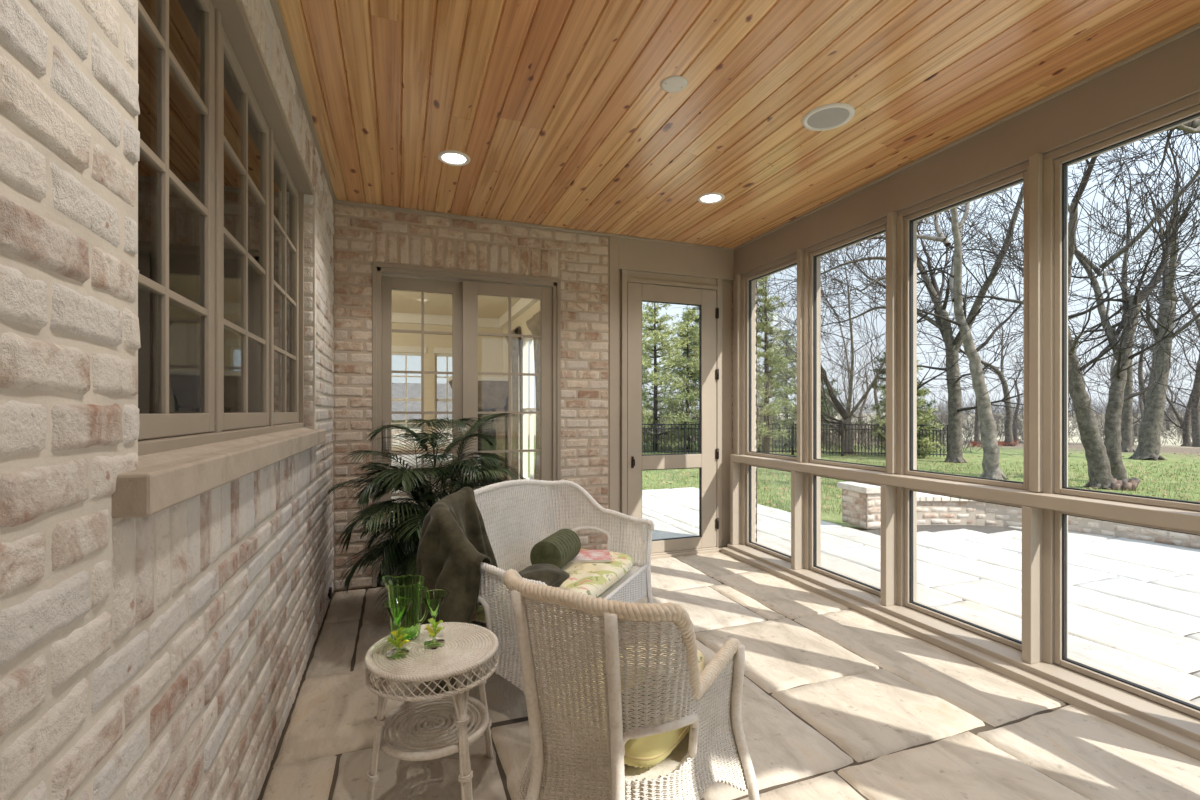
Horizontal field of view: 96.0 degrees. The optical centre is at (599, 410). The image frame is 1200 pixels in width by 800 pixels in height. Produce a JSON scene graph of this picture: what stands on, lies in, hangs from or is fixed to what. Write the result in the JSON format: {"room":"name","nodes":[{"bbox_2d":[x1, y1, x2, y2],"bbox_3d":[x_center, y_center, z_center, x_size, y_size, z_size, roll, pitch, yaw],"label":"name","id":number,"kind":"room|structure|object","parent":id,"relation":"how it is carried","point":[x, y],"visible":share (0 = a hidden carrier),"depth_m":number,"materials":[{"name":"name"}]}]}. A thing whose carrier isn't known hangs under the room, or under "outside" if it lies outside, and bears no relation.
{"room":"sunroom","nodes":[
{"label":"sunroom","id":0,"kind":"room"},
{"bbox_2d":[0,0,333,799],"bbox_3d":[-1.087,-0.110,1.554,0.101,2.788,4.875,0,0,-21],"label":"wall","id":1,"kind":"structure","parent":0,"point":[162,655],"depth_m":0.86,"materials":[{"name":"brick"}]},
{"bbox_2d":[112,429,325,517],"bbox_3d":[-1.232,0.139,1.939,0.185,0.072,2.305,0,0,-21],"label":"trim","id":2,"kind":"structure","parent":1,"relation":"attached to","point":[150,490],"depth_m":1.09,"materials":[{"name":"stone"}]},
{"bbox_2d":[138,0,312,455],"bbox_3d":[-1.268,-0.562,1.945,0.141,1.310,2.153,0,0,-21],"label":"window","id":3,"kind":"structure","parent":1,"relation":"in","point":[223,180],"depth_m":1.58,"materials":[{"name":"beige paint"}]},
{"bbox_2d":[138,427,312,468],"bbox_3d":[-1.249,0.090,1.953,0.103,0.025,2.149,0,0,-21],"label":"trim","id":4,"kind":"structure","parent":1,"relation":"attached to","point":[147,460],"depth_m":1.35,"materials":[{"name":"stone"}]},
{"bbox_2d":[270,0,335,202],"bbox_3d":[-1.092,-1.493,1.712,0.022,0.022,4.573,0,0,-21],"label":"trim","id":5,"kind":"structure","parent":1,"relation":"attached to","point":[274,3],"depth_m":2.44,"materials":[{"name":"beige paint"}]},
{"bbox_2d":[392,323,502,451],"bbox_3d":[-4.197,-0.027,7.580,5.850,2.820,0.140,0,0,-21],"label":"wall","id":6,"kind":"structure","parent":0,"point":[490,348],"depth_m":8.14,"materials":[{"name":"beige paint"}]},
{"bbox_2d":[392,352,420,446],"bbox_3d":[-3.126,-0.167,7.986,0.980,1.400,0.050,0,0,-21],"label":"window","id":7,"kind":"structure","parent":6,"relation":"in","point":[405,399],"depth_m":8.05,"materials":[{"name":"white"}]},
{"bbox_2d":[435,354,451,445],"bbox_3d":[-2.255,-0.167,8.312,0.560,1.400,0.050,0,0,-21],"label":"window","id":8,"kind":"structure","parent":6,"relation":"in","point":[436,355],"depth_m":8.24,"materials":[{"name":"white"}]},
{"bbox_2d":[392,290,520,318],"bbox_3d":[-2.505,-1.577,2.987,6.000,0.280,9.950,0,0,-21],"label":"ceiling","id":9,"kind":"structure","parent":0,"point":[402,301],"depth_m":7.29,"materials":[{"name":"beige paint"}]},
{"bbox_2d":[333,203,608,590],"bbox_3d":[-0.923,-0.111,4.244,2.118,2.787,0.072,0,0,-21],"label":"wall","id":10,"kind":"structure","parent":0,"point":[363,236],"depth_m":4.17,"materials":[{"name":"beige brick"}]},
{"bbox_2d":[372,262,560,586],"bbox_3d":[-1.016,0.099,4.250,1.427,2.369,0.154,0,0,-21],"label":"door","id":11,"kind":"structure","parent":10,"relation":"in","point":[465,286],"depth_m":4.21,"materials":[{"name":"beige paint"}]},
{"bbox_2d":[336,200,732,250],"bbox_3d":[-0.320,-1.494,4.431,3.334,0.020,0.022,0,0,-21],"label":"trim","id":12,"kind":"structure","parent":10,"relation":"attached to","point":[337,201],"depth_m":4.29,"materials":[{"name":"beige paint"}]},
{"bbox_2d":[609,236,734,551],"bbox_3d":[0.643,-0.111,4.860,1.250,2.787,0.132,0,0,-21],"label":"trim","id":13,"kind":"structure","parent":10,"relation":"attached to","point":[630,260],"depth_m":4.77,"materials":[{"name":"beige paint"}]},
{"bbox_2d":[627,282,718,553],"bbox_3d":[0.664,0.069,4.811,0.909,2.356,0.093,0,0,-21],"label":"door","id":14,"kind":"structure","parent":10,"relation":"in","point":[637,293],"depth_m":4.84,"materials":[{"name":"beige paint"}]},
{"bbox_2d":[630,547,720,560],"bbox_3d":[0.641,1.271,4.850,1.000,0.044,0.190,0,0,-21],"label":"threshold","id":15,"kind":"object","parent":10,"relation":"attached to","point":[687,552],"depth_m":4.81,"materials":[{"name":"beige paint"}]},
{"bbox_2d":[503,300,539,508],"bbox_3d":[-0.763,-0.027,6.608,0.100,2.820,4.087,0,0,-21],"label":"wall","id":16,"kind":"structure","parent":0,"point":[521,320],"depth_m":7.32,"materials":[{"name":"beige paint"}]},
{"bbox_2d":[506,326,519,500],"bbox_3d":[-1.203,0.048,7.459,0.106,2.370,0.575,0,0,-21],"label":"drape","id":17,"kind":"object","parent":16,"relation":"hanging from","point":[515,464],"visible":0.66,"depth_m":7.30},
{"bbox_2d":[522,334,535,479],"bbox_3d":[-0.871,-0.017,6.881,0.050,1.900,0.900,0,0,-21],"label":"window","id":18,"kind":"structure","parent":16,"relation":"in","point":[525,340],"depth_m":7.25,"materials":[{"name":"white"}]},
{"bbox_2d":[526,311,539,514],"bbox_3d":[-0.726,0.048,6.185,0.106,2.370,0.656,0,0,-21],"label":"drape","id":19,"kind":"object","parent":16,"relation":"hanging from","point":[533,324],"visible":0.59,"depth_m":6.18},
{"bbox_2d":[258,505,1199,799],"bbox_3d":[-1.747,1.330,3.243,7.400,0.106,9.700,0,0,-21],"label":"floor","id":20,"kind":"structure","parent":0,"point":[840,702],"depth_m":2.22,"materials":[{"name":"stone"}]},
{"bbox_2d":[325,413,522,618],"bbox_3d":[-1.035,0.648,3.332,1.192,1.269,1.080,0,0,-28],"label":"potted palm","id":21,"kind":"object","parent":20,"relation":"on","point":[407,526],"visible":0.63,"depth_m":3.17,"materials":[{"name":"plant"}]},
{"bbox_2d":[364,622,498,799],"bbox_3d":[-0.567,1.043,1.843,0.434,0.483,0.434,0,0,-20],"label":"wicker side table","id":22,"kind":"object","parent":20,"relation":"on","point":[466,647],"visible":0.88,"depth_m":1.75,"materials":[{"name":"wicker"}]},
{"bbox_2d":[383,598,412,657],"bbox_3d":[-0.668,0.718,1.786,0.095,0.168,0.095,0,0,-38],"label":"goblet","id":23,"kind":"object","parent":22,"relation":"on","point":[397,609],"visible":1,"depth_m":1.78,"materials":[{"name":"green glass"}]},
{"bbox_2d":[383,598,412,627],"bbox_3d":[-0.668,0.677,1.786,0.095,0.088,0.095,0,0,-38],"label":"bowl","id":24,"kind":"object","parent":23,"relation":"on","point":[397,609],"depth_m":1.78,"materials":[{"name":"green glass"}]},
{"bbox_2d":[382,575,429,641],"bbox_3d":[-0.692,0.697,1.922,0.157,0.210,0.129,0,0,-21],"label":"pitcher","id":25,"kind":"object","parent":22,"relation":"on","point":[404,586],"visible":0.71,"depth_m":1.89,"materials":[{"name":"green glass"}]},
{"bbox_2d":[420,590,448,646],"bbox_3d":[-0.573,0.718,1.869,0.095,0.168,0.095,0,0,-39],"label":"goblet","id":26,"kind":"object","parent":22,"relation":"on","point":[437,598],"visible":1,"depth_m":1.86,"materials":[{"name":"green glass"}]},
{"bbox_2d":[420,590,448,618],"bbox_3d":[-0.573,0.677,1.869,0.095,0.088,0.095,0,0,-39],"label":"bowl","id":27,"kind":"object","parent":26,"relation":"on","point":[437,598],"depth_m":1.86,"materials":[{"name":"green glass"}]},
{"bbox_2d":[380,694,488,760],"bbox_3d":[-0.567,1.068,1.843,0.370,0.026,0.370,0,0,-41],"label":"shelf","id":28,"kind":"object","parent":22,"relation":"attached to","point":[435,741],"depth_m":1.80,"materials":[{"name":"white wicker"}]},
{"bbox_2d":[392,454,482,514],"bbox_3d":[-1.912,0.903,6.116,1.181,0.760,1.189,0,0,-21],"label":"dining table","id":29,"kind":"object","parent":20,"relation":"on","point":[415,455],"visible":0.12,"depth_m":5.60,"materials":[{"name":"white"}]},
{"bbox_2d":[447,376,507,496],"bbox_3d":[-1.783,0.393,8.077,0.940,1.780,0.620,0,0,-21],"label":"fireplace","id":30,"kind":"object","parent":20,"relation":"on","point":[492,391],"visible":0.24,"depth_m":8.00,"materials":[{"name":"grey stone"}]},
{"bbox_2d":[447,376,507,381],"bbox_3d":[-1.786,-0.467,8.087,0.940,0.060,0.600,0,0,-21],"label":"mantel shelf","id":31,"kind":"object","parent":30,"relation":"attached to","point":[480,379],"depth_m":7.86,"materials":[{"name":"white"}]},
{"bbox_2d":[449,381,507,408],"bbox_3d":[-1.782,-0.237,8.104,0.900,0.400,0.570,0,0,-21],"label":"hood","id":32,"kind":"object","parent":30,"relation":"attached to","point":[491,394],"depth_m":7.95,"materials":[{"name":"grey stone"}]},
{"bbox_2d":[471,479,654,691],"bbox_3d":[-0.246,0.838,2.846,0.690,0.894,1.422,0,0,24],"label":"settee","id":33,"kind":"object","parent":20,"relation":"on","point":[636,583],"visible":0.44,"depth_m":3.10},
{"bbox_2d":[472,602,485,622],"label":"cushion","id":34,"kind":"object","parent":33,"relation":"on","point":[479,615],"depth_m":2.34,"materials":[{"name":"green fabric"}]},
{"bbox_2d":[416,487,569,693],"bbox_3d":[-0.562,0.791,2.374,0.762,0.825,0.657,0,0,13],"label":"throw","id":35,"kind":"object","parent":33,"relation":"on","point":[454,542],"visible":0.62,"depth_m":2.28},
{"bbox_2d":[559,549,632,612],"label":"cushion","id":36,"kind":"object","parent":33,"relation":"on","point":[595,579],"depth_m":2.84,"materials":[{"name":"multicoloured fabric"}]},
{"bbox_2d":[530,529,580,568],"bbox_3d":[-0.234,0.752,2.906,0.176,0.176,0.348,0,0,17],"label":"bolster pillow","id":37,"kind":"object","parent":36,"relation":"on","point":[559,548],"visible":0.91,"depth_m":2.78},
{"bbox_2d":[568,549,611,562],"bbox_3d":[-0.083,0.831,3.104,0.280,0.019,0.223,0,0,-5],"label":"open magazine","id":38,"kind":"object","parent":36,"relation":"on","point":[600,555],"visible":0.7,"depth_m":3.05,"materials":[{"name":"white paper"}]},
{"bbox_2d":[503,569,759,799],"bbox_3d":[0.066,0.868,1.618,0.667,0.833,0.642,0,0,33],"label":"wicker armchair","id":39,"kind":"object","parent":20,"relation":"on","point":[715,748],"visible":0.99,"depth_m":1.40,"materials":[{"name":"wicker"}]},
{"bbox_2d":[543,653,689,767],"bbox_3d":[0.085,0.888,1.647,0.417,0.127,0.455,0,0,33],"label":"cushion","id":40,"kind":"object","parent":39,"relation":"on","point":[649,751],"visible":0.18,"depth_m":1.40,"materials":[{"name":"yellow fabric"}]},
{"bbox_2d":[622,674,678,728],"bbox_3d":[0.126,0.799,1.489,0.250,0.080,0.090,0,0,-45],"label":"pillow","id":41,"kind":"object","parent":40,"relation":"on","point":[662,674],"visible":0.06,"depth_m":1.44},
{"bbox_2d":[620,642,704,684],"bbox_3d":[0.192,0.795,1.685,0.260,0.090,0.200,0,0,16],"label":"printed pillow","id":42,"kind":"object","parent":40,"relation":"on","point":[701,664],"visible":0.19,"depth_m":1.65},
{"bbox_2d":[721,542,1199,760],"bbox_3d":[2.053,1.309,2.889,0.370,0.188,4.573,0,0,-21],"label":"sill","id":43,"kind":"structure","parent":20,"relation":"on","point":[1179,731],"depth_m":2.64,"materials":[{"name":"beige paint"}]},
{"bbox_2d":[746,464,791,561],"bbox_3d":[1.466,0.836,4.573,0.050,0.750,0.700,0,0,-21],"label":"window","id":44,"kind":"structure","parent":43,"relation":"on","point":[749,542],"depth_m":4.87,"materials":[{"name":"beige paint"}]},
{"bbox_2d":[810,473,880,595],"bbox_3d":[1.752,0.836,3.808,0.050,0.750,0.715,0,0,-21],"label":"window","id":45,"kind":"structure","parent":43,"relation":"on","point":[813,477],"depth_m":4.11,"materials":[{"name":"beige paint"}]},
{"bbox_2d":[904,488,1022,649],"bbox_3d":[2.040,0.836,3.037,0.050,0.750,0.710,0,0,-21],"label":"window","id":46,"kind":"structure","parent":43,"relation":"on","point":[908,492],"depth_m":3.27,"materials":[{"name":"beige paint"}]},
{"bbox_2d":[1054,510,1199,718],"bbox_3d":[2.328,0.836,2.269,0.050,0.750,0.710,0,0,-21],"label":"window","id":47,"kind":"structure","parent":43,"relation":"on","point":[1060,517],"depth_m":2.57,"materials":[{"name":"beige paint"}]},
{"bbox_2d":[278,0,1199,248],"bbox_3d":[0.481,-1.514,2.280,3.408,0.021,4.632,0,0,-21],"label":"ceiling","id":48,"kind":"structure","parent":0,"point":[561,113],"depth_m":2.54,"materials":[{"name":"brown wood"}]},
{"bbox_2d":[437,150,469,165],"bbox_3d":[-0.868,-1.502,3.210,0.190,0.012,0.190,0,0,-21],"label":"recessed light","id":49,"kind":"object","parent":48,"relation":"in","point":[450,157],"visible":1,"depth_m":3.20,"materials":[{"name":"white"}]},
{"bbox_2d":[442,153,465,163],"bbox_3d":[-0.868,-1.502,3.210,0.140,0.002,0.140,0,0,-21],"label":"diffuser","id":50,"kind":"object","parent":49,"relation":"attached to","point":[447,158],"depth_m":3.21,"materials":[{"name":"white"}]},
{"bbox_2d":[660,76,687,92],"bbox_3d":[0.340,-1.500,2.484,0.124,0.008,0.124,0,0,-21],"label":"cover plate","id":51,"kind":"object","parent":48,"relation":"attached to","point":[672,84],"visible":1,"depth_m":2.48,"materials":[{"name":"white"}]},
{"bbox_2d":[697,193,724,203],"bbox_3d":[0.784,-1.502,3.813,0.190,0.012,0.190,0,0,-21],"label":"recessed light","id":52,"kind":"object","parent":48,"relation":"in","point":[708,198],"visible":1,"depth_m":3.81,"materials":[{"name":"white"}]},
{"bbox_2d":[701,195,720,201],"bbox_3d":[0.784,-1.502,3.813,0.140,0.002,0.140,0,0,-21],"label":"diffuser","id":53,"kind":"object","parent":52,"relation":"attached to","point":[704,198],"depth_m":3.81,"materials":[{"name":"white"}]},
{"bbox_2d":[802,103,854,130],"bbox_3d":[1.166,-1.499,2.763,0.252,0.010,0.252,0,0,-21],"label":"ceiling speaker","id":54,"kind":"object","parent":48,"relation":"attached to","point":[834,115],"visible":1,"depth_m":2.75,"materials":[{"name":"white"}]},
{"bbox_2d":[807,108,848,127],"bbox_3d":[1.166,-1.498,2.763,0.202,0.001,0.202,0,0,-21],"label":"grille","id":55,"kind":"object","parent":54,"relation":"attached to","point":[819,117],"depth_m":2.76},
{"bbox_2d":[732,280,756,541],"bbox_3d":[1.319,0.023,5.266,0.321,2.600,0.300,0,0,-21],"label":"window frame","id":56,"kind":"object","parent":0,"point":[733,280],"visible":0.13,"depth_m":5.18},
{"bbox_2d":[734,29,1199,279],"bbox_3d":[2.229,-1.365,2.875,0.350,0.317,5.323,0,0,-21],"label":"header beam","id":57,"kind":"structure","parent":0,"point":[1163,82],"depth_m":2.73,"materials":[{"name":"wood"}]},
{"bbox_2d":[730,274,755,544],"bbox_3d":[1.289,-0.016,4.973,0.220,2.462,0.173,0,0,-21],"label":"trim","id":58,"kind":"structure","parent":57,"relation":"attached to","point":[737,470],"depth_m":4.92,"materials":[{"name":"beige paint"}]},
{"bbox_2d":[746,259,796,460],"bbox_3d":[1.466,-0.405,4.573,0.050,1.600,0.700,0,0,-21],"label":"window","id":59,"kind":"structure","parent":57,"relation":"in","point":[750,279],"depth_m":4.87,"materials":[{"name":"beige paint"}]},
{"bbox_2d":[791,249,820,569],"bbox_3d":[1.584,-0.016,4.185,0.220,2.462,0.110,0,0,-21],"label":"trim","id":60,"kind":"structure","parent":57,"relation":"attached to","point":[800,481],"depth_m":4.15,"materials":[{"name":"beige paint"}]},
{"bbox_2d":[810,224,886,471],"bbox_3d":[1.752,-0.405,3.808,0.050,1.600,0.715,0,0,-21],"label":"window","id":61,"kind":"structure","parent":57,"relation":"in","point":[813,256],"depth_m":4.11,"materials":[{"name":"beige paint"}]},
{"bbox_2d":[881,212,916,605],"bbox_3d":[1.873,-0.016,3.413,0.220,2.462,0.110,0,0,-21],"label":"window post","id":62,"kind":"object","parent":57,"relation":"attached to","point":[892,497],"depth_m":3.38,"materials":[{"name":"beige paint"}]},
{"bbox_2d":[730,454,1199,531],"bbox_3d":[2.009,0.428,2.994,0.180,0.062,4.200,0,0,-21],"label":"trim","id":63,"kind":"structure","parent":57,"relation":"attached to","point":[1175,518],"depth_m":2.69,"materials":[{"name":"beige paint"}]},
{"bbox_2d":[904,171,1026,489],"bbox_3d":[2.040,-0.405,3.037,0.050,1.600,0.710,0,0,-21],"label":"window","id":64,"kind":"structure","parent":57,"relation":"in","point":[908,221],"depth_m":3.24,"materials":[{"name":"beige paint"}]},
{"bbox_2d":[733,22,1199,250],"bbox_3d":[2.034,-1.495,2.871,0.018,0.018,4.553,0,0,-21],"label":"trim","id":65,"kind":"structure","parent":57,"relation":"attached to","point":[1195,27],"depth_m":2.73,"materials":[{"name":"beige paint"}]},
{"bbox_2d":[1022,153,1067,663],"bbox_3d":[2.160,-0.016,2.644,0.220,2.462,0.110,0,0,-21],"label":"window post","id":66,"kind":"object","parent":57,"relation":"attached to","point":[1037,523],"depth_m":2.61,"materials":[{"name":"beige paint"}]},
{"bbox_2d":[1054,105,1199,510],"bbox_3d":[2.328,-0.405,2.269,0.050,1.600,0.710,0,0,-21],"label":"window","id":67,"kind":"structure","parent":57,"relation":"in","point":[1060,165],"depth_m":2.57,"materials":[{"name":"beige paint"}]},
{"label":"outside","id":68,"kind":"structure","parent":0,"visible":0},
{"bbox_2d":[528,413,1199,530],"bbox_3d":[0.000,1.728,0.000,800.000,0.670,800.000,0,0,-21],"label":"ground","id":69,"kind":"structure","parent":68,"point":[1166,450],"depth_m":16.48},
{"bbox_2d":[392,383,451,443],"bbox_3d":[-6.477,0.383,15.460,7.100,2.400,3.900,0,0,-21],"label":"outbuilding","id":70,"kind":"structure","parent":69,"relation":"on","point":[398,389],"depth_m":14.66,"materials":[{"name":"brick"}]},
{"bbox_2d":[642,304,672,439],"bbox_3d":[1.535,-1.823,24.434,4.294,7.144,4.378,0,0,-21],"label":"pine tree","id":71,"kind":"object","parent":69,"relation":"on","point":[645,382],"visible":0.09,"depth_m":24.43,"materials":[{"name":"green plant"}]},
{"bbox_2d":[642,302,698,450],"bbox_3d":[2.260,-1.658,21.824,4.090,6.804,4.169,0,0,42],"label":"pine tree","id":72,"kind":"object","parent":69,"relation":"on","point":[651,318],"visible":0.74,"depth_m":21.75,"materials":[{"name":"green plant"}]},
{"bbox_2d":[651,308,698,448],"bbox_3d":[3.961,-1.394,23.597,3.836,6.260,3.762,0,0,11],"label":"pine tree","id":73,"kind":"object","parent":69,"relation":"on","point":[695,355],"visible":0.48,"depth_m":23.42,"materials":[{"name":"green plant"}]},
{"bbox_2d":[660,305,757,429],"bbox_3d":[4.808,-2.866,24.808,4.195,9.220,4.419,0,0,-21],"label":"evergreen tree","id":74,"kind":"object","parent":69,"relation":"on","point":[696,321],"visible":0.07,"depth_m":24.46,"materials":[{"name":"green plant"}]},
{"bbox_2d":[757,275,796,452],"bbox_3d":[6.172,-1.850,19.874,3.078,7.189,3.319,0,0,-30],"label":"pine tree","id":75,"kind":"object","parent":69,"relation":"on","point":[766,378],"visible":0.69,"depth_m":19.76,"materials":[{"name":"green plant"}]},
{"bbox_2d":[757,330,796,446],"bbox_3d":[8.477,-1.064,24.944,3.419,5.579,3.353,0,0,25],"label":"pine tree","id":76,"kind":"object","parent":69,"relation":"on","point":[788,343],"visible":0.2,"depth_m":24.63,"materials":[{"name":"green plant"}]},
{"bbox_2d":[642,421,947,456],"bbox_3d":[6.750,1.028,20.024,11.236,1.330,1.095,0,0,8],"label":"fence","id":77,"kind":"object","parent":69,"relation":"on","point":[842,424],"visible":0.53,"depth_m":20.03,"materials":[{"name":"black"}]},
{"bbox_2d":[771,368,859,447],"bbox_3d":[10.044,-0.134,25.119,3.901,3.947,4.235,0,0,39],"label":"evergreen tree","id":78,"kind":"object","parent":69,"relation":"on","point":[829,405],"visible":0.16,"depth_m":24.59,"materials":[{"name":"green plant"}]},
{"bbox_2d":[824,335,877,417],"bbox_3d":[23.063,-2.434,50.075,4.934,9.142,6.293,0,0,-10],"label":"tree","id":79,"kind":"object","parent":69,"relation":"on","point":[869,335],"visible":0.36,"depth_m":49.29,"materials":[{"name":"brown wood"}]},
{"bbox_2d":[691,190,1023,453],"bbox_3d":[9.783,-3.688,21.030,10.347,10.893,10.671,0,0,-8],"label":"bare tree","id":80,"kind":"object","parent":69,"relation":"on","point":[847,414],"visible":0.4,"depth_m":20.54,"materials":[{"name":"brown plant"}]},
{"bbox_2d":[833,336,884,433],"bbox_3d":[21.626,-2.186,43.719,4.350,8.448,5.073,0,0,-13],"label":"tree","id":81,"kind":"object","parent":69,"relation":"on","point":[866,385],"visible":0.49,"depth_m":44.08,"materials":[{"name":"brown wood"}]},
{"bbox_2d":[833,322,921,426],"bbox_3d":[18.081,-1.875,35.088,5.172,7.459,4.966,0,0,38],"label":"tree","id":82,"kind":"object","parent":69,"relation":"on","point":[862,391],"visible":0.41,"depth_m":35.15,"materials":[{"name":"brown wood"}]},
{"bbox_2d":[757,207,1001,394],"bbox_3d":[6.689,-2.949,15.565,7.309,9.359,7.651,0,0,-21],"label":"bare tree","id":83,"kind":"object","parent":69,"relation":"on","point":[869,257],"visible":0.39,"depth_m":14.68,"materials":[{"name":"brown plant"}]},
{"bbox_2d":[854,352,943,457],"bbox_3d":[11.027,-0.437,20.140,2.640,4.517,3.156,0,0,-24],"label":"evergreen tree","id":84,"kind":"object","parent":69,"relation":"on","point":[876,386],"visible":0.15,"depth_m":19.97,"materials":[{"name":"green plant"}]},
{"bbox_2d":[871,359,946,455],"bbox_3d":[11.123,-0.090,19.557,2.484,3.912,3.015,0,0,32],"label":"evergreen tree","id":85,"kind":"object","parent":69,"relation":"on","point":[920,393],"visible":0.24,"depth_m":19.16,"materials":[{"name":"green plant"}]},
{"bbox_2d":[642,388,1192,452],"bbox_3d":[35.925,-0.029,54.748,90.711,5.564,51.049,0,0,-21],"label":"brushwood","id":86,"kind":"object","parent":69,"relation":"on","point":[966,426],"visible":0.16,"depth_m":28.38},
{"bbox_2d":[642,487,1199,703],"bbox_3d":[3.607,1.371,1.990,6.152,0.124,15.203,0,0,-21],"label":"paving","id":87,"kind":"object","parent":69,"relation":"on","point":[1134,604],"visible":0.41,"depth_m":4.23,"materials":[{"name":"stone"}]},
{"bbox_2d":[837,482,880,528],"bbox_3d":[3.149,1.088,6.301,0.500,0.470,0.500,0,0,-13],"label":"pier","id":88,"kind":"structure","parent":87,"relation":"on","point":[861,502],"depth_m":6.13,"materials":[{"name":"stone"}]},
{"bbox_2d":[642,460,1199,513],"bbox_3d":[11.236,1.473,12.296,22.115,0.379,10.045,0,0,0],"label":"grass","id":89,"kind":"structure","parent":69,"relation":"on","point":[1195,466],"depth_m":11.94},
{"bbox_2d":[642,452,1199,509],"bbox_3d":[13.971,1.508,14.501,27.592,0.334,14.058,0,0,0],"label":"fallen leaves","id":90,"kind":"object","parent":69,"relation":"on","point":[786,489],"visible":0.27,"depth_m":13.71,"materials":[{"name":"brown plant"}]},
{"bbox_2d":[768,192,1118,479],"bbox_3d":[8.839,-4.369,14.236,8.274,12.250,7.788,0,0,-11],"label":"bare tree","id":91,"kind":"object","parent":69,"relation":"on","point":[991,453],"visible":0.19,"depth_m":13.21,"materials":[{"name":"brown plant"}]},
{"bbox_2d":[874,243,1023,445],"bbox_3d":[18.611,-3.648,26.573,9.335,10.781,5.747,0,0,-35],"label":"bare tree","id":92,"kind":"object","parent":69,"relation":"on","point":[1008,415],"visible":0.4,"depth_m":26.00,"materials":[{"name":"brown plant"}]},
{"bbox_2d":[917,291,1023,442],"bbox_3d":[19.351,-2.404,28.112,5.243,8.306,5.650,0,0,-37],"label":"tree","id":93,"kind":"object","parent":69,"relation":"on","point":[977,421],"visible":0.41,"depth_m":27.68,"materials":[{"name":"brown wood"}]},
{"bbox_2d":[770,134,1191,462],"bbox_3d":[11.359,-5.507,17.607,11.141,14.515,9.405,0,0,36],"label":"bare tree","id":94,"kind":"object","parent":69,"relation":"on","point":[955,453],"visible":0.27,"depth_m":17.34,"materials":[{"name":"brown plant"}]},
{"bbox_2d":[972,344,1023,441],"bbox_3d":[24.096,-1.175,31.824,4.129,5.998,3.237,0,0,44],"label":"tree","id":95,"kind":"object","parent":69,"relation":"on","point":[1016,386],"visible":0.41,"depth_m":31.30,"materials":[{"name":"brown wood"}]},
{"bbox_2d":[847,156,1199,488],"bbox_3d":[9.262,-2.704,11.713,5.281,8.941,8.609,0,0,-13],"label":"bare tree","id":96,"kind":"object","parent":69,"relation":"on","point":[1099,469],"visible":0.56,"depth_m":11.22,"materials":[{"name":"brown plant"}]},
{"bbox_2d":[917,492,1199,548],"bbox_3d":[5.585,1.213,4.912,1.423,0.440,5.416,0,0,-42],"label":"wall","id":97,"kind":"structure","parent":69,"relation":"on","point":[932,509],"depth_m":6.22,"materials":[{"name":"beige brick"}]},
{"bbox_2d":[935,130,1199,479],"bbox_3d":[10.697,-3.585,12.682,6.832,10.750,6.051,0,0,-40],"label":"bare tree","id":98,"kind":"object","parent":69,"relation":"on","point":[1116,398],"visible":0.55,"depth_m":12.47,"materials":[{"name":"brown plant"}]},
{"bbox_2d":[1068,303,1180,426],"bbox_3d":[33.908,-2.872,34.789,5.775,9.812,6.536,0,0,22],"label":"tree","id":99,"kind":"object","parent":69,"relation":"on","point":[1097,364],"visible":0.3,"depth_m":35.13,"materials":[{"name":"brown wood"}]},
{"bbox_2d":[1110,477,1140,490],"bbox_3d":[11.121,1.558,11.437,0.714,0.305,0.399,0,0,-21],"label":"rocks","id":100,"kind":"object","parent":69,"relation":"on","point":[1128,483],"visible":0.85,"depth_m":11.28,"materials":[{"name":"beige stone"}]},
{"bbox_2d":[1068,130,1199,460],"bbox_3d":[20.926,-5.203,18.938,10.029,14.053,8.783,0,0,6],"label":"bare tree","id":101,"kind":"object","parent":69,"relation":"on","point":[1149,440],"visible":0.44,"depth_m":18.37,"materials":[{"name":"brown plant"}]},
{"bbox_2d":[1068,118,1199,224],"bbox_3d":[9.820,-2.833,8.363,6.235,9.135,2.144,0,0,-8],"label":"bare tree","id":102,"kind":"object","parent":69,"relation":"on","point":[1192,127],"visible":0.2,"depth_m":8.26,"materials":[{"name":"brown plant"}]},
{"bbox_2d":[1069,148,1199,451],"bbox_3d":[22.548,-5.599,21.917,8.760,14.674,5.918,0,0,-35],"label":"bare tree","id":103,"kind":"object","parent":69,"relation":"on","point":[1126,415],"visible":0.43,"depth_m":21.89,"materials":[{"name":"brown plant"}]},
{"bbox_2d":[1077,292,1199,422],"bbox_3d":[26.792,-2.175,26.570,5.339,8.019,5.561,0,0,18],"label":"tree","id":104,"kind":"object","parent":69,"relation":"on","point":[1140,370],"visible":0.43,"depth_m":26.67,"materials":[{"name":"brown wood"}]},
{"bbox_2d":[1081,304,1199,445],"bbox_3d":[26.110,-1.687,26.171,3.769,6.984,4.808,0,0,-38],"label":"tree","id":105,"kind":"object","parent":69,"relation":"on","point":[1103,366],"visible":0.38,"depth_m":26.55,"materials":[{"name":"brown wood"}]},
{"bbox_2d":[1096,301,1199,446],"bbox_3d":[29.208,-1.947,27.812,6.590,7.648,5.467,0,0,-43],"label":"bare tree","id":106,"kind":"object","parent":69,"relation":"on","point":[1185,425],"visible":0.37,"depth_m":27.11,"materials":[{"name":"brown plant"}]},
{"bbox_2d":[1113,210,1199,446],"bbox_3d":[29.676,-4.008,26.355,6.928,11.770,7.840,0,0,-37],"label":"tree","id":107,"kind":"object","parent":69,"relation":"on","point":[1195,402],"visible":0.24,"depth_m":26.30,"materials":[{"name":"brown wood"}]},
{"bbox_3d":[-3.509,-0.027,2.531,3.800,2.820,9.800,0,0,-21],"label":"wall","id":108,"kind":"structure","parent":0,"visible":0},
{"bbox_2d":[392,298,538,450],"bbox_3d":[-3.514,-0.427,5.611,5.750,2.020,4.027,0,0,-21],"label":"trim","id":109,"kind":"structure","parent":108,"relation":"attached to","point":[523,304],"depth_m":8.00,"materials":[{"name":"white"}]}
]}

